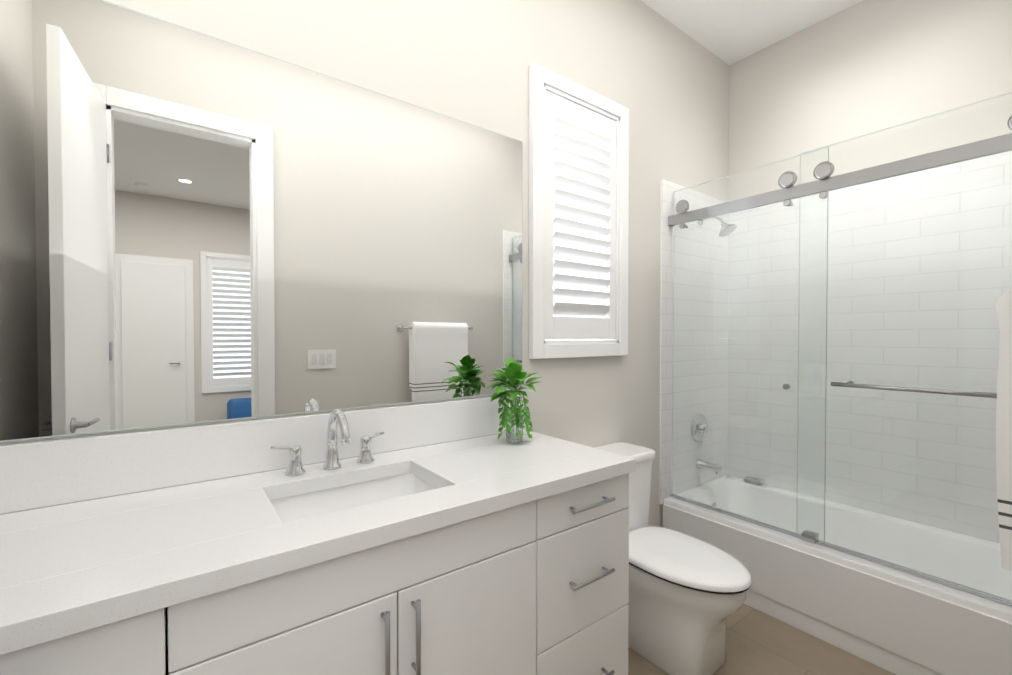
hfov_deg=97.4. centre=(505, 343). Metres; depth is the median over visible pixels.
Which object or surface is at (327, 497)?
sink
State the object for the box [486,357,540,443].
potted plant
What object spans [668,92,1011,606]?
shower door
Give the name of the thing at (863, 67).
wall
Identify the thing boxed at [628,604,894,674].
floor
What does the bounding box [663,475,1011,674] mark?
bathtub
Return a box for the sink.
[268,466,439,521]
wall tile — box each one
[659,179,728,504]
[727,151,1011,542]
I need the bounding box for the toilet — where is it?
[595,442,751,674]
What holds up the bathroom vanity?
on the floor
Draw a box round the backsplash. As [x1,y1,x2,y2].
[0,394,524,513]
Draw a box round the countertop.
[0,430,635,645]
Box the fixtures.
[691,216,736,473]
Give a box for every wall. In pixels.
[0,0,728,526]
[728,0,1011,201]
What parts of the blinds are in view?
panel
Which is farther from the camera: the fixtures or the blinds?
the fixtures
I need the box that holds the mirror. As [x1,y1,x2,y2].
[0,0,522,441]
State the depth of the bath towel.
0.88 m
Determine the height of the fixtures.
1.547 m
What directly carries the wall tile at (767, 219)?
attached to the wall at (863, 67)
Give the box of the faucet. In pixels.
[270,409,383,475]
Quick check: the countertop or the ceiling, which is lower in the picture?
the countertop
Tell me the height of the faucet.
0.183 m
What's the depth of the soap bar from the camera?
2.76 m
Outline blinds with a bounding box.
[529,63,628,358]
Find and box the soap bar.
[743,477,763,484]
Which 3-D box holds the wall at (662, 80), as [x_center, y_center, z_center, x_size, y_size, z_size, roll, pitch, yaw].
[0.051,-0.270,1.952,3.680,3.070,0.120,-1,1,-37]
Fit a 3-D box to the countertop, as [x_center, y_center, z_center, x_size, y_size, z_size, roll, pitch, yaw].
[-0.419,0.397,1.169,1.658,0.040,0.583,-1,1,-37]
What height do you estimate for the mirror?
1.060 m
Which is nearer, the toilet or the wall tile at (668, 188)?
the toilet
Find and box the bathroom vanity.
[0,466,635,674]
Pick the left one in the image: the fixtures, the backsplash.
the backsplash
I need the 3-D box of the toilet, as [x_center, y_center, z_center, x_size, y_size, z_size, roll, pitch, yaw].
[0.647,0.890,1.881,0.422,0.754,0.732,-1,1,-37]
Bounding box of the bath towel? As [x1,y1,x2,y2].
[996,290,1011,570]
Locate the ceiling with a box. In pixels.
[640,0,862,64]

